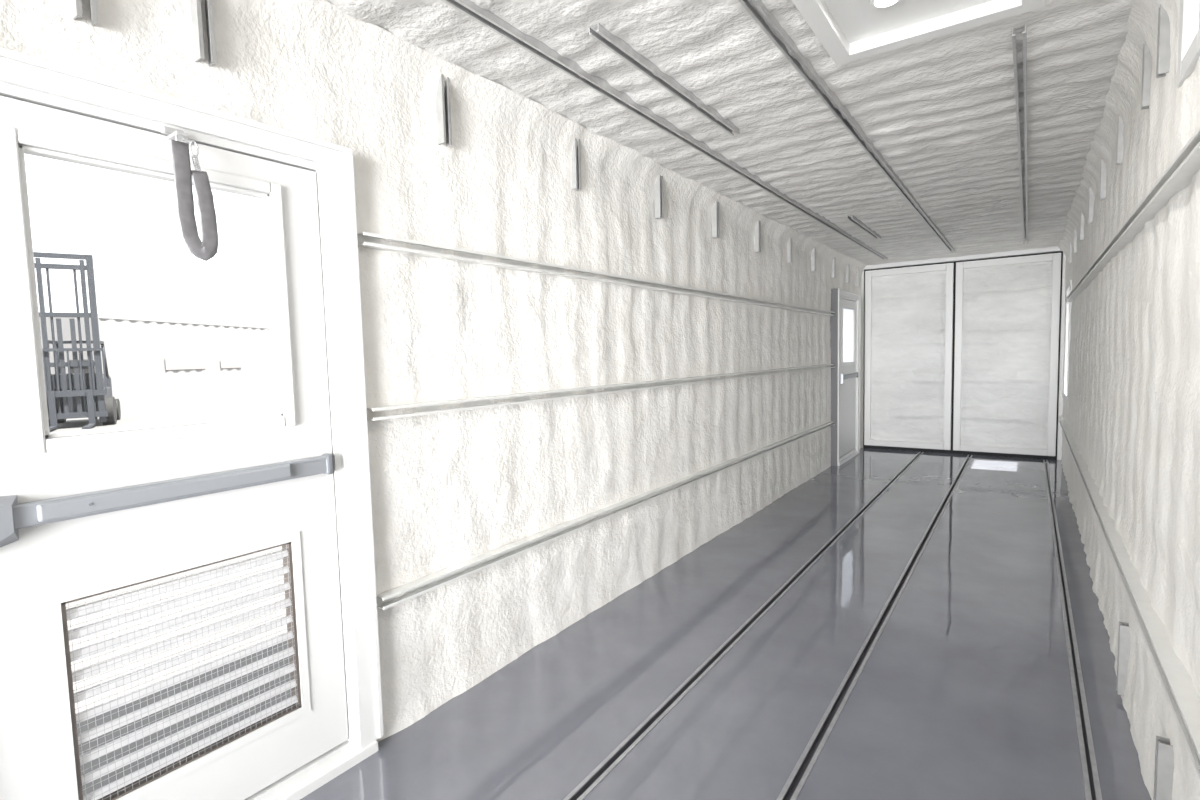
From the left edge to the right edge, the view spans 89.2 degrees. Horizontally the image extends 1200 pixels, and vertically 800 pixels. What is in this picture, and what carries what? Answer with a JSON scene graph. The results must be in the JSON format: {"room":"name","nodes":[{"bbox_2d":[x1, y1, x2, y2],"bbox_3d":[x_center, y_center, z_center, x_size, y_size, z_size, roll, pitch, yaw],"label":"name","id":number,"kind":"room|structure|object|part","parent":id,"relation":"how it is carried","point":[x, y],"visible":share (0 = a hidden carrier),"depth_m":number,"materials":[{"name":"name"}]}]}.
{"room":"shipping container interior","nodes":[
{"label":"shipping container interior","id":0,"kind":"room"},
{"bbox_2d":[0,0,865,741],"bbox_3d":[0.411,-0.206,4.105,0.226,2.810,12.196,1,5,35],"label":"wall","id":1,"kind":"structure","parent":0,"point":[448,489],"depth_m":2.88,"materials":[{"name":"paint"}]},
{"bbox_2d":[0,96,347,799],"bbox_3d":[-1.225,0.264,1.784,0.044,2.020,0.922,1,5,35],"label":"door","id":2,"kind":"structure","parent":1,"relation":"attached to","point":[50,558],"depth_m":1.75,"materials":[{"name":"white metal"}]},
{"bbox_2d":[0,124,295,454],"bbox_3d":[-1.230,-0.282,1.738,0.049,0.785,0.667,1,5,35],"label":"window","id":3,"kind":"structure","parent":2,"relation":"attached to","point":[14,143],"depth_m":1.58,"materials":[{"name":"white metal"}]},
{"bbox_2d":[0,454,333,546],"bbox_3d":[-1.188,0.268,1.754,0.053,0.145,0.895,1,5,35],"label":"bar","id":4,"kind":"object","parent":2,"relation":"attached to","point":[14,515],"visible":1,"depth_m":1.65,"materials":[{"name":"grey metal"}]},
{"bbox_2d":[45,531,310,799],"bbox_3d":[-1.193,0.780,1.809,0.006,0.631,0.651,1,5,35],"label":"frame","id":5,"kind":"object","parent":2,"relation":"attached to","point":[53,602],"depth_m":1.71,"materials":[{"name":"white metal"}]},
{"bbox_2d":[61,542,301,799],"bbox_3d":[-1.211,0.780,1.822,0.045,0.575,0.595,1,5,35],"label":"louver channel","id":6,"kind":"object","parent":2,"relation":"attached to","point":[289,544],"visible":0.56,"depth_m":1.82,"materials":[{"name":"white metal"}]},
{"bbox_2d":[66,549,297,799],"bbox_3d":[-1.213,0.791,1.825,0.037,0.544,0.575,1,5,35],"label":"blades","id":7,"kind":"object","parent":6,"relation":"attached to","point":[183,584],"depth_m":1.77,"materials":[{"name":"white metal"}]},
{"bbox_2d":[66,545,298,799],"bbox_3d":[-1.194,0.780,1.810,0.002,0.575,0.595,1,5,35],"label":"wire mesh","id":8,"kind":"object","parent":6,"relation":"attached to","point":[286,545],"visible":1,"depth_m":1.78,"materials":[{"name":"metal"}]},
{"bbox_2d":[161,126,217,260],"bbox_3d":[-1.161,-0.580,1.731,0.077,0.368,0.104,1,5,35],"label":"strap","id":9,"kind":"object","parent":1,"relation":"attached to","point":[207,249],"visible":1,"depth_m":1.71,"materials":[{"name":"fabric"}]},
{"bbox_2d":[0,47,383,799],"bbox_3d":[-1.255,0.258,1.803,0.185,2.220,1.180,1,5,35],"label":"frame","id":10,"kind":"object","parent":1,"relation":"attached to","point":[23,77],"visible":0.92,"depth_m":2.13,"materials":[{"name":"white metal"}]},
{"bbox_2d":[71,0,858,285],"bbox_3d":[0.464,-1.335,4.091,0.043,0.270,11.042,1,5,35],"label":"bracket","id":11,"kind":"object","parent":1,"relation":"attached to","point":[443,108],"visible":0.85,"depth_m":2.51,"materials":[{"name":"metal"}]},
{"bbox_2d":[357,232,834,315],"bbox_3d":[1.004,-0.823,4.871,0.052,0.046,6.527,1,5,35],"label":"wall rail","id":12,"kind":"object","parent":1,"relation":"attached to","point":[367,240],"visible":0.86,"depth_m":3.03,"materials":[{"name":"metal"}]},
{"bbox_2d":[367,364,834,420],"bbox_3d":[1.021,-0.187,4.917,0.052,0.046,6.527,1,5,35],"label":"wall rail","id":13,"kind":"object","parent":1,"relation":"attached to","point":[425,408],"visible":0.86,"depth_m":3.12,"materials":[{"name":"metal"}]},
{"bbox_2d":[377,421,834,609],"bbox_3d":[1.039,0.528,4.969,0.052,0.046,6.527,1,5,35],"label":"wall rail","id":14,"kind":"object","parent":1,"relation":"attached to","point":[386,599],"visible":0.86,"depth_m":3.02,"materials":[{"name":"metal"}]},
{"bbox_2d":[830,288,860,465],"bbox_3d":[3.209,-0.310,8.097,0.233,2.220,1.186,1,5,35],"label":"frame","id":15,"kind":"object","parent":1,"relation":"attached to","point":[836,294],"visible":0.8,"depth_m":7.62,"materials":[{"name":"white metal"}]},
{"bbox_2d":[840,298,855,456],"bbox_3d":[3.260,-0.304,8.066,0.044,2.020,0.922,1,5,35],"label":"door","id":16,"kind":"structure","parent":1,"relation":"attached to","point":[848,388],"depth_m":8.08,"materials":[{"name":"white metal"}]},
{"bbox_2d":[841,304,854,365],"bbox_3d":[3.256,-0.850,8.021,0.049,0.785,0.667,1,5,35],"label":"window","id":17,"kind":"structure","parent":16,"relation":"attached to","point":[843,305],"depth_m":8.01,"materials":[{"name":"white glass"}]},
{"bbox_3d":[3.265,-0.850,8.014,0.006,0.715,0.597,1,5,35],"label":"glass pane","id":18,"kind":"part","parent":17,"relation":"part of","materials":[{"name":"white glass"}]},
{"bbox_2d":[840,372,857,383],"bbox_3d":[3.297,-0.301,8.036,0.053,0.145,0.895,1,5,35],"label":"bar","id":19,"kind":"object","parent":16,"relation":"attached to","point":[852,375],"visible":0.99,"depth_m":7.83,"materials":[{"name":"grey metal"}]},
{"bbox_2d":[860,270,864,447],"bbox_3d":[3.838,-0.589,8.958,0.082,2.600,0.070,1,5,35],"label":"trim","id":20,"kind":"structure","parent":1,"relation":"attached to","point":[863,272],"depth_m":8.91,"materials":[{"name":"white metal"}]},
{"bbox_2d":[300,447,1151,799],"bbox_3d":[1.434,1.230,3.514,2.640,0.120,12.196,1,5,35],"label":"floor","id":21,"kind":"structure","parent":0,"point":[964,692],"depth_m":2.74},
{"bbox_2d":[563,452,923,799],"bbox_3d":[1.068,1.190,3.646,0.052,0.050,11.956,1,5,35],"label":"floor track","id":22,"kind":"object","parent":21,"relation":"on","point":[616,756],"visible":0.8,"depth_m":2.76,"materials":[{"name":"metal"}]},
{"bbox_2d":[777,455,971,799],"bbox_3d":[1.544,1.202,3.311,0.052,0.050,11.956,1,5,35],"label":"floor track","id":23,"kind":"object","parent":21,"relation":"on","point":[792,788],"visible":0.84,"depth_m":2.73,"materials":[{"name":"metal"}]},
{"bbox_2d":[1043,459,1101,799],"bbox_3d":[2.211,1.220,2.843,0.042,0.050,11.956,1,5,35],"label":"floor track","id":24,"kind":"object","parent":21,"relation":"on","point":[1087,753],"visible":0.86,"depth_m":2.68,"materials":[{"name":"metal"}]},
{"bbox_2d":[325,0,1131,264],"bbox_3d":[1.364,-1.544,3.313,2.640,0.156,12.196,1,5,35],"label":"ceiling","id":25,"kind":"structure","parent":0,"point":[940,111],"depth_m":2.96,"materials":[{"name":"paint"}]},
{"bbox_2d":[441,0,887,259],"bbox_3d":[0.547,-1.467,3.475,0.044,0.042,11.310,1,5,35],"label":"rail","id":26,"kind":"object","parent":25,"relation":"attached to","point":[486,18],"depth_m":2.76,"materials":[{"name":"grey metal"}]},
{"bbox_2d":[589,23,739,135],"bbox_3d":[0.356,-1.411,2.762,0.044,0.042,1.320,1,5,35],"label":"rail","id":27,"kind":"object","parent":25,"relation":"attached to","point":[602,35],"depth_m":2.59,"materials":[{"name":"grey metal"}]},
{"bbox_2d":[738,0,954,251],"bbox_3d":[1.165,-1.448,2.998,0.044,0.042,11.240,1,5,35],"label":"rail","id":28,"kind":"object","parent":25,"relation":"attached to","point":[849,123],"depth_m":2.83,"materials":[{"name":"grey metal"}]},
{"bbox_2d":[847,215,880,238],"bbox_3d":[2.623,-1.703,6.014,0.044,0.042,1.290,1,5,35],"label":"rail","id":29,"kind":"object","parent":25,"relation":"attached to","point":[856,221],"depth_m":5.90,"materials":[{"name":"grey metal"}]},
{"bbox_2d":[792,0,1044,65],"bbox_3d":[0.940,-1.383,1.862,0.700,0.077,1.160,1,5,35],"label":"ceiling light panel","id":30,"kind":"object","parent":25,"relation":"attached to","point":[848,30],"depth_m":2.25,"materials":[{"name":"white plastic"}]},
{"bbox_2d":[1012,24,1027,243],"bbox_3d":[3.279,-1.625,4.706,0.044,0.042,5.880,1,5,35],"label":"rail","id":31,"kind":"object","parent":25,"relation":"attached to","point":[1018,110],"depth_m":3.07,"materials":[{"name":"grey metal"}]},
{"bbox_2d":[864,251,1062,461],"bbox_3d":[4.870,-0.601,8.340,2.560,2.760,0.070,1,5,35],"label":"wall","id":32,"kind":"structure","parent":0,"point":[1061,252],"depth_m":8.27,"materials":[{"name":"foam"},{"name":"white enamel paint"},{"name":"black rubber"}]},
{"bbox_2d":[864,263,953,450],"bbox_3d":[4.340,-0.584,8.606,1.136,2.555,0.078,1,5,35],"label":"door leaf","id":33,"kind":"structure","parent":32,"relation":"in","point":[909,310],"depth_m":8.59,"materials":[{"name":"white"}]},
{"bbox_2d":[864,246,1061,269],"bbox_3d":[4.781,-1.902,8.166,2.440,0.075,0.085,1,5,35],"label":"trim","id":34,"kind":"structure","parent":32,"relation":"attached to","point":[1053,248],"depth_m":8.06,"materials":[{"name":"white metal"}]},
{"bbox_2d":[952,253,1060,456],"bbox_3d":[5.280,-0.560,7.948,1.151,2.555,0.076,1,5,35],"label":"door leaf","id":35,"kind":"structure","parent":32,"relation":"in","point":[1007,310],"depth_m":7.93,"materials":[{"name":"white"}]},
{"bbox_2d":[1057,252,1065,459],"bbox_3d":[5.793,-0.539,7.585,0.099,2.600,0.070,1,5,35],"label":"trim","id":36,"kind":"structure","parent":32,"relation":"attached to","point":[1062,335],"depth_m":7.58,"materials":[{"name":"white metal"}]},
{"bbox_2d":[1058,0,1199,799],"bbox_3d":[2.379,-0.156,2.723,0.243,2.810,12.196,1,5,35],"label":"wall","id":37,"kind":"structure","parent":0,"point":[1131,410],"depth_m":2.26,"materials":[{"name":"paint"}]},
{"bbox_2d":[1069,4,1173,799],"bbox_3d":[2.616,-0.157,3.110,0.050,2.585,8.940,1,5,35],"label":"bracket","id":38,"kind":"object","parent":37,"relation":"attached to","point":[1164,752],"visible":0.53,"depth_m":2.29,"materials":[{"name":"metal"}]},
{"bbox_2d":[1058,416,1199,777],"bbox_3d":[2.287,0.652,2.679,0.060,0.046,11.700,1,5,35],"label":"wall rail","id":39,"kind":"object","parent":37,"relation":"attached to","point":[1177,683],"visible":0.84,"depth_m":1.88,"materials":[{"name":"metal"}]},
{"bbox_2d":[1063,127,1199,400],"bbox_3d":[2.298,-0.272,2.545,0.195,1.330,11.630,1,5,35],"label":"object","id":40,"kind":"structure","parent":37,"relation":"in","point":[1069,286],"depth_m":2.19,"materials":[{"name":"white metal"}]},
{"bbox_2d":[1177,0,1199,87],"bbox_3d":[1.732,-1.092,1.674,0.156,0.300,0.340,1,5,35],"label":"window","id":41,"kind":"structure","parent":37,"relation":"in","point":[1189,21],"depth_m":1.80,"materials":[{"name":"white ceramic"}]},
{"label":"outside","id":42,"kind":"structure","parent":0,"visible":0},
{"bbox_2d":[50,398,291,795],"bbox_3d":[0.041,1.611,0.117,400.000,0.001,400.000,1,5,35],"label":"ground","id":43,"kind":"structure","parent":42,"point":[266,405],"depth_m":3.48,"materials":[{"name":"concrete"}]},
{"bbox_2d":[33,252,120,430],"bbox_3d":[-14.986,-1.634,17.283,1.720,4.750,4.150,-4,5,-33],"label":"forklift","id":44,"kind":"object","parent":43,"relation":"on","point":[85,391],"visible":0.92,"depth_m":16.77,"materials":[{"name":"metal"}]},
{"bbox_2d":[39,314,273,417],"bbox_3d":[-17.009,-1.561,26.194,2.620,3.420,12.280,-1,4,7],"label":"shipping container","id":45,"kind":"object","parent":43,"relation":"on","point":[154,364],"visible":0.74,"depth_m":23.29,"materials":[{"name":"paint"}]}
]}

